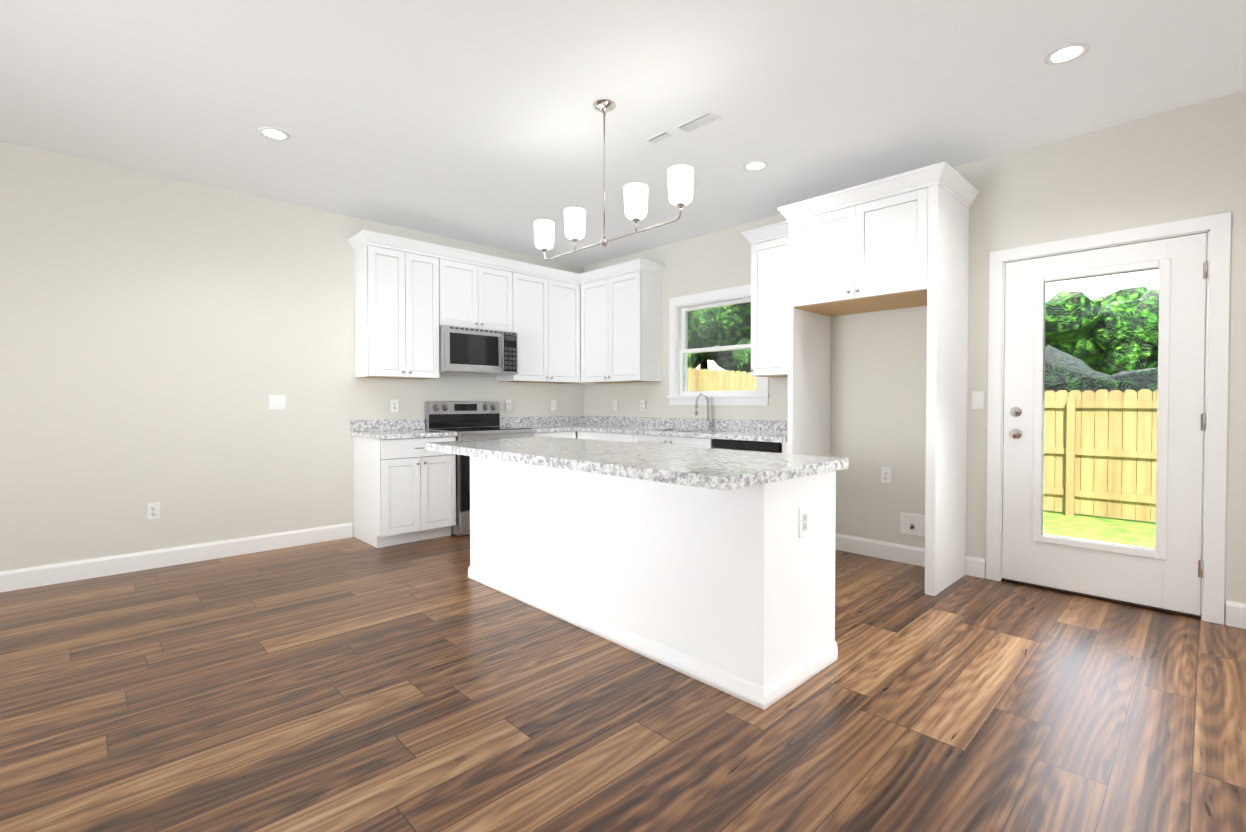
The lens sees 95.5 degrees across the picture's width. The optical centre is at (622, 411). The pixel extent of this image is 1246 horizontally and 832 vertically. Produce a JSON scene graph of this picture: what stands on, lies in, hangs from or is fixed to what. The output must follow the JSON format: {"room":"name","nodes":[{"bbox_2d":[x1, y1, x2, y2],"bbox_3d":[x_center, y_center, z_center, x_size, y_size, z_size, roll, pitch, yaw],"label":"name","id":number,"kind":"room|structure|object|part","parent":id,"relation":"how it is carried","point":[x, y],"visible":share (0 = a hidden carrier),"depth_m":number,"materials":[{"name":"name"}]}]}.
{"room":"kitchen","nodes":[
{"label":"kitchen","id":0,"kind":"room"},
{"bbox_2d":[0,140,583,571],"bbox_3d":[-4.466,-0.264,2.878,11.300,2.740,0.150,-1,1,-44],"label":"wall","id":1,"kind":"structure","parent":0,"point":[162,338],"depth_m":4.01,"materials":[{"name":"paint"}]},
{"bbox_2d":[147,502,159,519],"bbox_3d":[-3.268,0.689,3.942,0.070,0.115,0.007,-1,1,-44],"label":"outlet","id":2,"kind":"object","parent":1,"relation":"attached to","point":[153,509],"depth_m":3.94,"materials":[{"name":"white plastic"}]},
{"bbox_2d":[0,523,352,592],"bbox_3d":[-5.345,1.059,1.938,8.400,0.125,0.014,-1,1,-44],"label":"baseboard","id":3,"kind":"structure","parent":1,"relation":"attached to","point":[25,578],"depth_m":3.96,"materials":[{"name":"white wood"}]},
{"bbox_2d":[269,395,285,409],"bbox_3d":[-2.719,-0.076,4.455,0.116,0.115,0.009,-1,1,-44],"label":"light switch","id":4,"kind":"object","parent":1,"relation":"attached to","point":[277,402],"depth_m":4.46,"materials":[{"name":"white plastic"}]},
{"bbox_2d":[390,399,397,411],"bbox_3d":[-2.049,-0.055,5.072,0.070,0.115,0.007,-1,1,-44],"label":"outlet","id":5,"kind":"object","parent":1,"relation":"attached to","point":[393,402],"depth_m":5.07,"materials":[{"name":"white plastic"}]},
{"bbox_2d":[351,229,446,379],"bbox_3d":[-1.945,-0.884,4.969,0.675,1.172,0.320,-1,1,-44],"label":"upper cabinet","id":6,"kind":"object","parent":1,"relation":"attached to","point":[400,283],"depth_m":4.80,"materials":[{"name":"white wood"}]},
{"bbox_2d":[447,247,506,330],"bbox_3d":[-1.470,-1.129,5.423,0.765,0.697,0.320,-1,1,-44],"label":"upper cabinet","id":7,"kind":"object","parent":1,"relation":"attached to","point":[476,282],"depth_m":5.29,"materials":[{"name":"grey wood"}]},
{"bbox_2d":[439,325,517,375],"bbox_3d":[-1.425,-0.568,5.386,0.761,0.417,0.451,-1,1,-44],"label":"microwave","id":8,"kind":"object","parent":7,"relation":"attached to","point":[474,351],"visible":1,"depth_m":5.22,"materials":[{"name":"silver metal"}]},
{"bbox_2d":[506,400,511,410],"bbox_3d":[-1.189,-0.068,5.901,0.070,0.115,0.007,-1,1,-44],"label":"outlet","id":9,"kind":"object","parent":1,"relation":"attached to","point":[508,402],"depth_m":5.90,"materials":[{"name":"white plastic"}]},
{"bbox_2d":[496,259,578,383],"bbox_3d":[-0.878,-0.900,5.956,0.941,1.172,0.381,-1,1,-44],"label":"upper cabinet","id":10,"kind":"object","parent":1,"relation":"attached to","point":[543,302],"depth_m":5.84,"materials":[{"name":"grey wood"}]},
{"bbox_2d":[551,400,555,409],"bbox_3d":[-0.775,-0.075,6.300,0.070,0.115,0.007,-1,1,-44],"label":"outlet","id":11,"kind":"object","parent":1,"relation":"attached to","point":[553,402],"depth_m":6.30,"materials":[{"name":"white plastic"}]},
{"bbox_2d":[0,533,1245,831],"bbox_3d":[-0.422,1.224,-1.290,11.300,0.100,11.800,-1,1,-44],"label":"floor","id":12,"kind":"structure","parent":0,"point":[358,685],"depth_m":2.09,"materials":[{"name":"brown wood"}]},
{"bbox_2d":[353,436,455,547],"bbox_3d":[-1.861,0.642,4.846,0.631,0.865,0.652,-1,1,-44],"label":"base cabinet","id":13,"kind":"object","parent":12,"relation":"on","point":[404,490],"visible":1,"depth_m":4.62,"materials":[{"name":"white wood"}]},
{"bbox_2d":[351,419,457,439],"bbox_3d":[-1.869,0.139,4.833,0.653,0.136,0.647,-1,1,-44],"label":"countertop","id":14,"kind":"structure","parent":13,"relation":"on","point":[393,429],"depth_m":4.90,"materials":[{"name":"stone"}]},
{"bbox_2d":[425,401,533,535],"bbox_3d":[-1.323,0.484,5.296,0.759,1.165,0.729,-1,1,-44],"label":"range","id":15,"kind":"object","parent":12,"relation":"on","point":[468,420],"visible":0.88,"depth_m":5.26,"materials":[{"name":"silver metal"}]},
{"bbox_2d":[534,431,575,437],"bbox_3d":[-0.879,0.626,5.792,0.551,0.865,0.652,-1,1,-44],"label":"base cabinet","id":16,"kind":"object","parent":12,"relation":"on","point":[568,434],"visible":0.04,"depth_m":5.61,"materials":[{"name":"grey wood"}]},
{"bbox_2d":[500,416,575,432],"bbox_3d":[-0.893,0.124,5.773,0.520,0.136,0.647,-1,1,-44],"label":"countertop","id":17,"kind":"structure","parent":16,"relation":"on","point":[539,424],"depth_m":6.03,"materials":[{"name":"stone"}]},
{"bbox_2d":[577,431,684,445],"bbox_3d":[0.051,0.628,5.681,0.620,0.864,0.891,-1,1,-44],"label":"base cabinet","id":18,"kind":"object","parent":12,"relation":"on","point":[676,441],"depth_m":5.19,"materials":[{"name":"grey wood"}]},
{"bbox_2d":[576,416,787,442],"bbox_3d":[0.347,0.131,5.338,0.660,0.136,2.996,-1,1,-44],"label":"countertop","id":19,"kind":"structure","parent":18,"relation":"on","point":[757,430],"depth_m":5.22,"materials":[{"name":"stone"}]},
{"bbox_2d":[695,393,712,429],"bbox_3d":[0.745,-0.003,5.166,0.212,0.336,0.094,-1,1,-44],"label":"faucet","id":20,"kind":"object","parent":19,"relation":"on","point":[708,424],"visible":0.98,"depth_m":5.21,"materials":[{"name":"silver metal"}]},
{"bbox_2d":[468,456,837,709],"bbox_3d":[-0.010,0.673,3.149,0.655,0.857,2.236,-1,1,-44],"label":"kitchen island","id":21,"kind":"object","parent":12,"relation":"on","point":[731,592],"visible":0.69,"depth_m":2.48,"materials":[{"name":"white wood"}]},
{"bbox_2d":[425,437,848,489],"bbox_3d":[-0.108,0.223,3.046,0.955,0.044,2.283,-1,1,-44],"label":"island countertop","id":22,"kind":"structure","parent":21,"relation":"on","point":[718,469],"depth_m":2.54,"materials":[{"name":"stone"}]},
{"bbox_2d":[799,506,808,537],"bbox_3d":[0.750,0.455,2.337,0.078,0.120,0.008,-1,1,-44],"label":"outlet","id":23,"kind":"object","parent":21,"relation":"attached to","point":[803,522],"visible":1,"depth_m":2.33,"materials":[{"name":"white plastic"}]},
{"bbox_2d":[712,439,781,452],"bbox_3d":[1.123,0.648,4.524,0.644,0.862,0.615,-1,1,-44],"label":"dishwasher","id":24,"kind":"object","parent":12,"relation":"on","point":[761,446],"visible":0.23,"depth_m":4.30,"materials":[{"name":"grey metal"}]},
{"bbox_2d":[0,0,1245,266],"bbox_3d":[-0.422,-1.615,-1.337,11.300,0.100,11.800,-1,1,-44],"label":"ceiling","id":25,"kind":"structure","parent":0,"point":[480,122],"depth_m":2.90,"materials":[{"name":"paint"}]},
{"bbox_2d":[258,127,290,140],"bbox_3d":[-2.051,-1.638,3.331,0.160,0.006,0.167,-1,1,-44],"label":"recessed light","id":26,"kind":"object","parent":25,"relation":"in","point":[272,133],"depth_m":3.33,"materials":[{"name":"white plastic"}]},
{"bbox_2d":[534,99,693,259],"bbox_3d":[-0.103,-1.260,3.027,0.124,0.751,1.194,-1,1,-44],"label":"pendant chandelier","id":27,"kind":"object","parent":25,"relation":"hanging from","point":[680,184],"visible":1,"depth_m":2.88,"materials":[{"name":"white glass"}]},
{"bbox_2d":[645,130,674,144],"bbox_3d":[0.221,-1.639,3.384,0.085,0.006,0.170,-1,1,-44],"label":"ceiling vent","id":28,"kind":"object","parent":25,"relation":"in","point":[664,135],"depth_m":3.38,"materials":[{"name":"white metal"}]},
{"bbox_2d":[675,111,720,133],"bbox_3d":[0.423,-1.636,3.203,0.110,0.006,0.250,-1,1,-44],"label":"ceiling vent","id":29,"kind":"object","parent":25,"relation":"in","point":[700,121],"depth_m":3.19,"materials":[{"name":"white metal"}]},
{"bbox_2d":[743,160,767,170],"bbox_3d":[0.883,-1.646,3.778,0.164,0.006,0.160,-1,1,-44],"label":"recessed light","id":30,"kind":"object","parent":25,"relation":"in","point":[757,165],"depth_m":3.78,"materials":[{"name":"white plastic"}]},
{"bbox_2d":[1044,42,1089,64],"bbox_3d":[2.012,-1.626,2.567,0.168,0.006,0.162,-1,1,-44],"label":"recessed light","id":31,"kind":"object","parent":25,"relation":"in","point":[1067,53],"depth_m":2.57,"materials":[{"name":"white plastic"}]},
{"bbox_2d":[584,90,1245,623],"bbox_3d":[3.642,-0.258,2.503,0.150,2.740,11.650,-1,1,-44],"label":"wall","id":32,"kind":"structure","parent":0,"point":[1184,162],"depth_m":3.73,"materials":[{"name":"paint"}]},
{"bbox_2d":[613,400,616,410],"bbox_3d":[-0.086,-0.073,6.225,0.007,0.115,0.070,-1,1,-44],"label":"outlet","id":33,"kind":"object","parent":32,"relation":"attached to","point":[614,401],"depth_m":6.22,"materials":[{"name":"white plastic"}]},
{"bbox_2d":[579,258,662,383],"bbox_3d":[-0.063,-0.900,5.947,0.382,1.172,0.925,-1,1,-44],"label":"upper cabinet","id":34,"kind":"object","parent":32,"relation":"attached to","point":[601,326],"depth_m":5.73,"materials":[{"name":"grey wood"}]},
{"bbox_2d":[640,400,644,410],"bbox_3d":[0.205,-0.068,5.923,0.007,0.115,0.070,-1,1,-44],"label":"outlet","id":35,"kind":"object","parent":32,"relation":"attached to","point":[642,402],"depth_m":5.92,"materials":[{"name":"white plastic"}]},
{"bbox_2d":[666,284,769,405],"bbox_3d":[0.910,-0.594,5.316,0.210,1.068,1.160,-1,1,-44],"label":"window","id":36,"kind":"structure","parent":32,"relation":"in","point":[677,305],"depth_m":5.40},
{"bbox_3d":[0.900,-0.592,5.306,0.082,0.870,0.926,-1,1,-44],"label":"double-hung window sashes","id":37,"kind":"part","parent":36,"relation":"part of","materials":[{"name":"clear glass"}]},
{"bbox_2d":[749,221,828,376],"bbox_3d":[1.331,-0.877,4.545,0.320,1.172,0.506,-1,1,-44],"label":"upper cabinet","id":38,"kind":"object","parent":32,"relation":"attached to","point":[785,342],"depth_m":4.44,"materials":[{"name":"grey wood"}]},
{"bbox_2d":[789,165,968,316],"bbox_3d":[1.741,-1.099,3.902,0.619,0.708,0.935,-1,1,-44],"label":"upper cabinet","id":39,"kind":"object","parent":32,"relation":"attached to","point":[899,241],"depth_m":3.62,"materials":[{"name":"white wood"}]},
{"bbox_2d":[881,467,890,482],"bbox_3d":[1.937,0.465,4.170,0.007,0.115,0.070,-1,1,-44],"label":"outlet","id":40,"kind":"object","parent":32,"relation":"attached to","point":[885,471],"depth_m":4.17,"materials":[{"name":"white plastic"}]},
{"bbox_2d":[900,512,924,536],"bbox_3d":[2.060,0.803,4.030,0.030,0.150,0.170,-1,1,-44],"label":"outlet","id":41,"kind":"object","parent":32,"relation":"attached to","point":[912,524],"depth_m":4.04,"materials":[{"name":"white plastic"}]},
{"bbox_2d":[972,391,983,408],"bbox_3d":[2.342,-0.078,3.737,0.010,0.115,0.070,-1,1,-44],"label":"light switch","id":42,"kind":"object","parent":32,"relation":"attached to","point":[977,396],"depth_m":3.73,"materials":[{"name":"white plastic"}]},
{"bbox_2d":[835,533,1245,628],"bbox_3d":[4.580,1.067,1.433,0.014,0.125,8.478,-1,1,-44],"label":"baseboard","id":43,"kind":"structure","parent":32,"relation":"attached to","point":[1235,611],"depth_m":4.07,"materials":[{"name":"white wood"}]},
{"bbox_2d":[1002,233,1207,614],"bbox_3d":[2.758,0.065,3.311,0.124,2.028,0.904,-1,1,-44],"label":"entry door","id":44,"kind":"structure","parent":32,"relation":"in","point":[1166,572],"depth_m":3.23,"materials":[{"name":"white glass"}]},
{"bbox_2d":[986,212,1230,624],"bbox_3d":[2.817,0.032,3.372,0.198,2.132,1.070,-1,1,-44],"label":"door frame","id":45,"kind":"structure","parent":32,"relation":"attached to","point":[1216,228],"depth_m":3.00,"materials":[{"name":"white wood"}]},
{"label":"outside","id":46,"kind":"structure","parent":0,"visible":0},
{"bbox_2d":[1043,485,1155,548],"bbox_3d":[28.259,1.256,27.424,69.850,0.200,110.000,-1,1,-44],"label":"lawn","id":47,"kind":"structure","parent":46,"point":[1117,538],"depth_m":7.21,"materials":[{"name":"green plant"}]},
{"bbox_2d":[687,309,731,368],"bbox_3d":[3.013,-2.694,19.203,6.770,7.963,6.955,-1,1,-44],"label":"tree","id":48,"kind":"object","parent":47,"relation":"on","point":[707,326],"depth_m":16.80,"materials":[{"name":"green plant"}]},
{"bbox_2d":[705,302,750,371],"bbox_3d":[5.603,-3.207,17.371,7.179,9.049,8.312,-1,1,-44],"label":"tree","id":49,"kind":"object","parent":47,"relation":"on","point":[735,324],"depth_m":15.60,"materials":[{"name":"green plant"}]},
{"bbox_2d":[732,302,750,372],"bbox_3d":[4.789,-1.718,15.692,4.977,6.126,4.482,-1,1,-44],"label":"tree","id":50,"kind":"object","parent":47,"relation":"on","point":[745,359],"depth_m":14.53,"materials":[{"name":"green plant"}]},
{"bbox_2d":[687,368,1157,521],"bbox_3d":[6.572,-0.014,7.780,0.148,2.978,26.128,-1,1,-44],"label":"fence","id":51,"kind":"object","parent":47,"relation":"on","point":[1071,442],"depth_m":7.86,"materials":[{"name":"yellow wood"}]},
{"bbox_2d":[707,345,1157,489],"bbox_3d":[5.358,0.151,12.925,2.944,2.931,33.155,-1,1,-44],"label":"hill","id":52,"kind":"structure","parent":47,"relation":"on","point":[1088,372],"depth_m":9.30,"materials":[{"name":"green plant"}]},
{"bbox_2d":[1045,291,1109,365],"bbox_3d":[9.360,-1.103,15.703,5.253,4.896,6.871,-1,1,-44],"label":"tree","id":53,"kind":"object","parent":47,"relation":"on","point":[1090,355],"depth_m":12.97,"materials":[{"name":"green plant"}]},
{"bbox_2d":[1089,286,1148,370],"bbox_3d":[12.872,-1.106,16.308,6.256,4.882,3.872,-1,1,-44],"label":"tree","id":54,"kind":"object","parent":47,"relation":"on","point":[1133,291],"depth_m":15.86,"materials":[{"name":"green plant"}]},
{"bbox_2d":[1090,289,1158,374],"bbox_3d":[13.720,-0.851,12.965,5.579,4.481,5.212,-1,1,-44],"label":"tree","id":55,"kind":"object","parent":47,"relation":"on","point":[1123,359],"depth_m":12.73,"materials":[{"name":"green plant"}]}
]}

